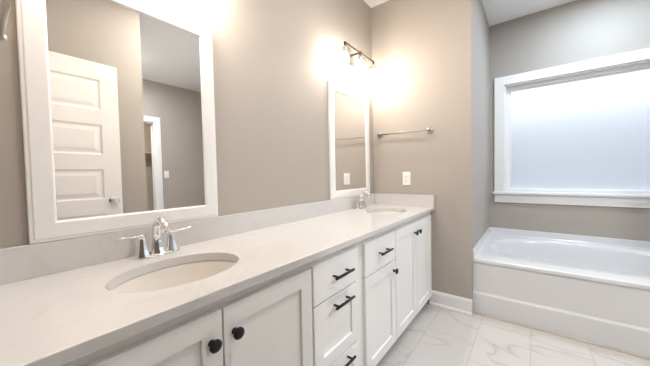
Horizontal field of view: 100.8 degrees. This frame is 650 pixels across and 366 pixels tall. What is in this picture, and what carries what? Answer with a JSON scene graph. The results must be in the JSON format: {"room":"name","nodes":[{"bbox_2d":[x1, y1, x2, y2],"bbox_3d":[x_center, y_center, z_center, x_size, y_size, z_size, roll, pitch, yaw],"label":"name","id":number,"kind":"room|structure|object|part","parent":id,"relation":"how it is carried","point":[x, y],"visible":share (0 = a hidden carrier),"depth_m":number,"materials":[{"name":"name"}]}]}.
{"room":"bathroom","nodes":[
{"label":"bathroom","id":0,"kind":"room"},
{"bbox_2d":[0,0,373,247],"bbox_3d":[-0.303,-0.271,1.722,0.120,2.732,2.626,0,2,38],"label":"wall","id":1,"kind":"structure","parent":0,"point":[274,61],"depth_m":1.56,"materials":[{"name":"grey paint"}]},
{"bbox_2d":[15,0,217,243],"bbox_3d":[-0.726,-0.276,1.057,0.018,0.905,0.625,0,2,38],"label":"wall mirror","id":2,"kind":"object","parent":1,"relation":"attached to","point":[117,96],"visible":1,"depth_m":0.98,"materials":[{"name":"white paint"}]},
{"bbox_2d":[0,193,374,284],"bbox_3d":[-0.237,0.198,1.694,0.020,0.103,2.384,0,2,38],"label":"backsplash","id":3,"kind":"structure","parent":1,"relation":"attached to","point":[29,261],"depth_m":1.01,"materials":[{"name":"stone"}]},
{"bbox_2d":[327,80,369,199],"bbox_3d":[0.226,-0.336,2.293,0.018,0.905,0.625,0,2,38],"label":"wall mirror","id":4,"kind":"object","parent":1,"relation":"attached to","point":[348,110],"visible":0.91,"depth_m":2.24,"materials":[{"name":"white paint"}]},
{"bbox_2d":[334,91,365,190],"bbox_3d":[0.224,-0.336,2.295,0.008,0.789,0.509,0,2,38],"label":"mirror glass","id":5,"kind":"object","parent":4,"relation":"attached to","point":[349,109],"depth_m":2.27,"materials":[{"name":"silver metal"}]},
{"bbox_2d":[339,41,378,82],"bbox_3d":[0.265,-0.994,2.221,0.164,0.210,0.553,0,2,38],"label":"vanity light","id":6,"kind":"object","parent":1,"relation":"attached to","point":[347,59],"visible":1,"depth_m":2.19,"materials":[{"name":"white glass"}]},
{"bbox_2d":[339,45,351,66],"bbox_3d":[0.153,-0.955,2.021,0.097,0.151,0.097,0,2,38],"label":"shade","id":7,"kind":"object","parent":6,"relation":"attached to","point":[345,58],"depth_m":2.00,"materials":[{"name":"white glass"}]},
{"bbox_2d":[357,55,366,74],"bbox_3d":[0.292,-0.964,2.201,0.097,0.151,0.097,0,2,38],"label":"shade","id":8,"kind":"object","parent":6,"relation":"attached to","point":[360,68],"depth_m":2.18,"materials":[{"name":"white glass"}]},
{"bbox_2d":[368,64,378,82],"bbox_3d":[0.431,-0.973,2.382,0.097,0.151,0.097,0,2,38],"label":"shade","id":9,"kind":"object","parent":6,"relation":"attached to","point":[373,75],"depth_m":2.37,"materials":[{"name":"white glass"}]},
{"bbox_2d":[371,0,488,302],"bbox_3d":[1.152,-0.337,2.815,0.854,2.732,1.124,0,2,38],"label":"wall","id":10,"kind":"structure","parent":0,"point":[431,57],"depth_m":2.30,"materials":[{"name":"grey paint"}]},
{"bbox_2d":[376,127,432,138],"bbox_3d":[0.692,-0.450,2.407,0.519,0.054,0.073,0,2,38],"label":"towel bar","id":11,"kind":"object","parent":10,"relation":"attached to","point":[430,129],"visible":1,"depth_m":2.36,"materials":[{"name":"silver metal"}]},
{"bbox_3d":[0.876,-0.449,2.265,0.054,0.054,0.073,0,2,38],"label":"post","id":12,"kind":"part","parent":11,"relation":"part of","materials":[{"name":"silver metal"}]},
{"bbox_2d":[403,172,410,184],"bbox_3d":[0.737,-0.040,2.432,0.073,0.121,0.009,0,2,38],"label":"wall outlet","id":13,"kind":"object","parent":10,"relation":"attached to","point":[406,175],"visible":1,"depth_m":2.43,"materials":[{"name":"white plastic"}]},
{"bbox_2d":[429,290,471,315],"bbox_3d":[1.040,0.992,2.240,0.330,0.120,0.026,0,2,38],"label":"baseboard","id":14,"kind":"structure","parent":10,"relation":"attached to","point":[463,305],"depth_m":2.23,"materials":[{"name":"white paint"}]},
{"bbox_2d":[364,0,574,25],"bbox_3d":[1.903,-1.674,-0.053,5.770,0.100,4.970,0,2,38],"label":"ceiling","id":15,"kind":"structure","parent":0,"point":[496,11],"depth_m":2.61,"materials":[{"name":"white paint"}]},
{"bbox_2d":[376,302,649,365],"bbox_3d":[1.254,1.152,0.583,3.990,0.100,4.970,0,2,38],"label":"floor","id":16,"kind":"structure","parent":0,"point":[436,336],"depth_m":1.75,"materials":[{"name":"tile"}]},
{"bbox_2d":[64,243,359,365],"bbox_3d":[-0.371,0.712,1.050,0.592,0.813,1.156,0,2,38],"label":"vanity cabinet","id":17,"kind":"object","parent":16,"relation":"on","point":[307,314],"visible":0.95,"depth_m":0.89,"materials":[{"name":"white paint"}]},
{"bbox_3d":[-0.397,0.698,0.607,0.020,0.693,0.372,0,2,38],"label":"door","id":18,"kind":"part","parent":17,"relation":"part of","materials":[{"name":"white paint"}]},
{"bbox_3d":[-0.290,0.425,0.704,0.028,0.034,0.034,0,2,38],"label":"knob","id":19,"kind":"part","parent":17,"relation":"part of","materials":[{"name":"black metal"}]},
{"bbox_3d":[-0.247,0.422,0.760,0.028,0.034,0.034,0,2,38],"label":"knob","id":20,"kind":"part","parent":17,"relation":"part of","materials":[{"name":"black metal"}]},
{"bbox_3d":[-0.168,0.683,0.905,0.020,0.693,0.373,0,2,38],"label":"door","id":21,"kind":"part","parent":17,"relation":"part of","materials":[{"name":"white paint"}]},
{"bbox_3d":[0.049,0.400,1.185,0.020,0.161,0.335,0,2,38],"label":"drawer","id":22,"kind":"part","parent":17,"relation":"part of","materials":[{"name":"white paint"}]},
{"bbox_3d":[0.054,0.629,1.192,0.020,0.286,0.335,0,2,38],"label":"drawer","id":23,"kind":"part","parent":17,"relation":"part of","materials":[{"name":"white paint"}]},
{"bbox_3d":[0.083,0.523,1.183,0.036,0.012,0.140,0,2,38],"label":"bar pull","id":24,"kind":"part","parent":17,"relation":"part of","materials":[{"name":"black metal"}]},
{"bbox_3d":[0.080,0.397,1.179,0.036,0.012,0.140,0,2,38],"label":"bar pull","id":25,"kind":"part","parent":17,"relation":"part of","materials":[{"name":"black metal"}]},
{"bbox_3d":[0.059,0.897,1.201,0.020,0.238,0.335,0,2,38],"label":"drawer","id":26,"kind":"part","parent":17,"relation":"part of","materials":[{"name":"white paint"}]},
{"bbox_3d":[0.088,0.803,1.192,0.036,0.012,0.140,0,2,38],"label":"bar pull","id":27,"kind":"part","parent":17,"relation":"part of","materials":[{"name":"black metal"}]},
{"bbox_2d":[358,213,431,365],"bbox_3d":[0.353,0.666,1.992,0.592,0.813,1.222,0,2,38],"label":"vanity cabinet","id":28,"kind":"object","parent":16,"relation":"on","point":[395,277],"visible":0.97,"depth_m":1.64,"materials":[{"name":"white paint"}]},
{"bbox_2d":[0,193,434,365],"bbox_3d":[-0.018,0.215,1.526,0.574,0.133,2.384,0,2,38],"label":"countertop","id":29,"kind":"structure","parent":28,"relation":"on","point":[58,307],"depth_m":0.85,"materials":[{"name":"stone"}]},
{"bbox_2d":[117,216,190,260],"bbox_3d":[-0.626,0.203,1.022,0.130,0.154,0.257,0,2,38],"label":"faucet","id":30,"kind":"object","parent":29,"relation":"on","point":[160,224],"visible":1,"depth_m":1.02,"materials":[{"name":"silver metal"}]},
{"bbox_3d":[-0.700,0.200,0.975,0.025,0.019,0.091,0,2,29],"label":"lever","id":31,"kind":"part","parent":30,"relation":"part of","materials":[{"name":"silver metal"}]},
{"bbox_3d":[-0.684,0.241,1.005,0.048,0.066,0.048,-2,2,-30],"label":"handle post","id":32,"kind":"part","parent":30,"relation":"part of","materials":[{"name":"silver metal"}]},
{"bbox_3d":[-0.652,0.274,1.046,0.060,0.012,0.166,0,2,38],"label":"plate","id":33,"kind":"part","parent":30,"relation":"part of","materials":[{"name":"silver metal"}]},
{"bbox_3d":[-0.625,0.199,1.022,0.128,0.147,0.056,0,2,38],"label":"spout","id":34,"kind":"part","parent":30,"relation":"part of","materials":[{"name":"silver metal"}]},
{"bbox_3d":[-0.622,0.237,1.085,0.048,0.066,0.048,-1,2,15],"label":"handle post","id":35,"kind":"part","parent":30,"relation":"part of","materials":[{"name":"silver metal"}]},
{"bbox_3d":[-0.599,0.194,1.106,0.091,0.019,0.025,-3,3,-43],"label":"lever","id":36,"kind":"part","parent":30,"relation":"part of","materials":[{"name":"silver metal"}]},
{"bbox_2d":[110,260,235,292],"bbox_3d":[-0.472,0.391,0.888,0.344,0.156,0.434,0,2,38],"label":"sink","id":37,"kind":"object","parent":29,"relation":"in","point":[182,274],"visible":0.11,"depth_m":1.00,"materials":[{"name":"white ceramic"}]},
{"bbox_2d":[354,191,370,209],"bbox_3d":[0.333,0.142,2.273,0.130,0.154,0.257,0,2,38],"label":"faucet","id":38,"kind":"object","parent":29,"relation":"on","point":[360,203],"visible":1,"depth_m":2.27,"materials":[{"name":"silver metal"}]},
{"bbox_3d":[0.275,0.180,2.255,0.048,0.066,0.048,-1,2,15],"label":"handle post","id":39,"kind":"part","parent":38,"relation":"part of","materials":[{"name":"silver metal"}]},
{"bbox_3d":[0.333,0.138,2.272,0.128,0.147,0.056,0,2,38],"label":"spout","id":40,"kind":"part","parent":38,"relation":"part of","materials":[{"name":"silver metal"}]},
{"bbox_2d":[372,211,401,213],"bbox_3d":[0.491,0.330,2.148,0.344,0.156,0.434,0,2,38],"label":"sink","id":41,"kind":"object","parent":29,"relation":"in","point":[380,212],"visible":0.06,"depth_m":2.32,"materials":[{"name":"white ceramic"}]},
{"bbox_3d":[0.314,0.391,1.528,0.020,0.177,0.382,0,2,38],"label":"drawer","id":42,"kind":"part","parent":28,"relation":"part of","materials":[{"name":"white paint"}]},
{"bbox_3d":[0.321,0.742,1.540,0.020,0.514,0.382,0,2,38],"label":"door","id":43,"kind":"part","parent":28,"relation":"part of","materials":[{"name":"white paint"}]},
{"bbox_3d":[0.344,0.387,1.522,0.036,0.012,0.140,0,2,38],"label":"bar pull","id":44,"kind":"part","parent":28,"relation":"part of","materials":[{"name":"black metal"}]},
{"bbox_3d":[0.553,0.638,1.841,0.020,0.693,0.370,0,2,38],"label":"door","id":45,"kind":"part","parent":28,"relation":"part of","materials":[{"name":"white paint"}]},
{"bbox_3d":[0.781,0.623,2.138,0.020,0.693,0.370,0,2,38],"label":"door","id":46,"kind":"part","parent":28,"relation":"part of","materials":[{"name":"white paint"}]},
{"bbox_2d":[472,227,649,359],"bbox_3d":[2.125,0.777,2.135,1.526,0.512,1.100,0,2,38],"label":"bathtub","id":47,"kind":"object","parent":16,"relation":"on","point":[592,290],"visible":1,"depth_m":1.96,"materials":[{"name":"white ceramic"}]},
{"bbox_2d":[478,233,649,280],"bbox_3d":[2.159,0.765,2.179,1.526,0.362,0.987,0,2,38],"label":"bowl","id":48,"kind":"object","parent":47,"relation":"on","point":[605,258],"depth_m":2.44,"materials":[{"name":"white ceramic"}]},
{"bbox_2d":[489,0,649,240],"bbox_3d":[3.030,-0.353,2.181,3.136,2.732,0.160,0,2,38],"label":"wall","id":49,"kind":"structure","parent":0,"point":[577,30],"depth_m":2.59,"materials":[{"name":"grey paint"}]},
{"bbox_2d":[493,48,649,207],"bbox_3d":[2.469,-0.465,2.578,1.450,1.350,0.205,0,2,38],"label":"window","id":50,"kind":"structure","parent":49,"relation":"in","point":[561,137],"depth_m":2.61,"materials":[{"name":"white glass"}]},
{"bbox_3d":[2.490,-0.471,2.605,1.152,1.071,0.001,0,2,38],"label":"pane","id":51,"kind":"part","parent":50,"relation":"part of","materials":[{"name":"white glass"}]},
{"bbox_3d":[-0.369,-0.219,0.193,1.640,2.732,0.120,0,2,38],"label":"wall","id":52,"kind":"structure","parent":0,"visible":0},
{"bbox_2d":[0,0,10,44],"bbox_3d":[-0.656,-0.348,0.525,0.414,0.054,0.063,0,2,38],"label":"towel bar","id":53,"kind":"object","parent":52,"relation":"attached to","point":[4,4],"visible":1,"depth_m":0.56,"materials":[{"name":"silver metal"}]},
{"bbox_3d":[-0.799,-0.349,0.634,0.054,0.054,0.063,0,2,38],"label":"post","id":54,"kind":"part","parent":53,"relation":"part of","materials":[{"name":"silver metal"}]}
]}

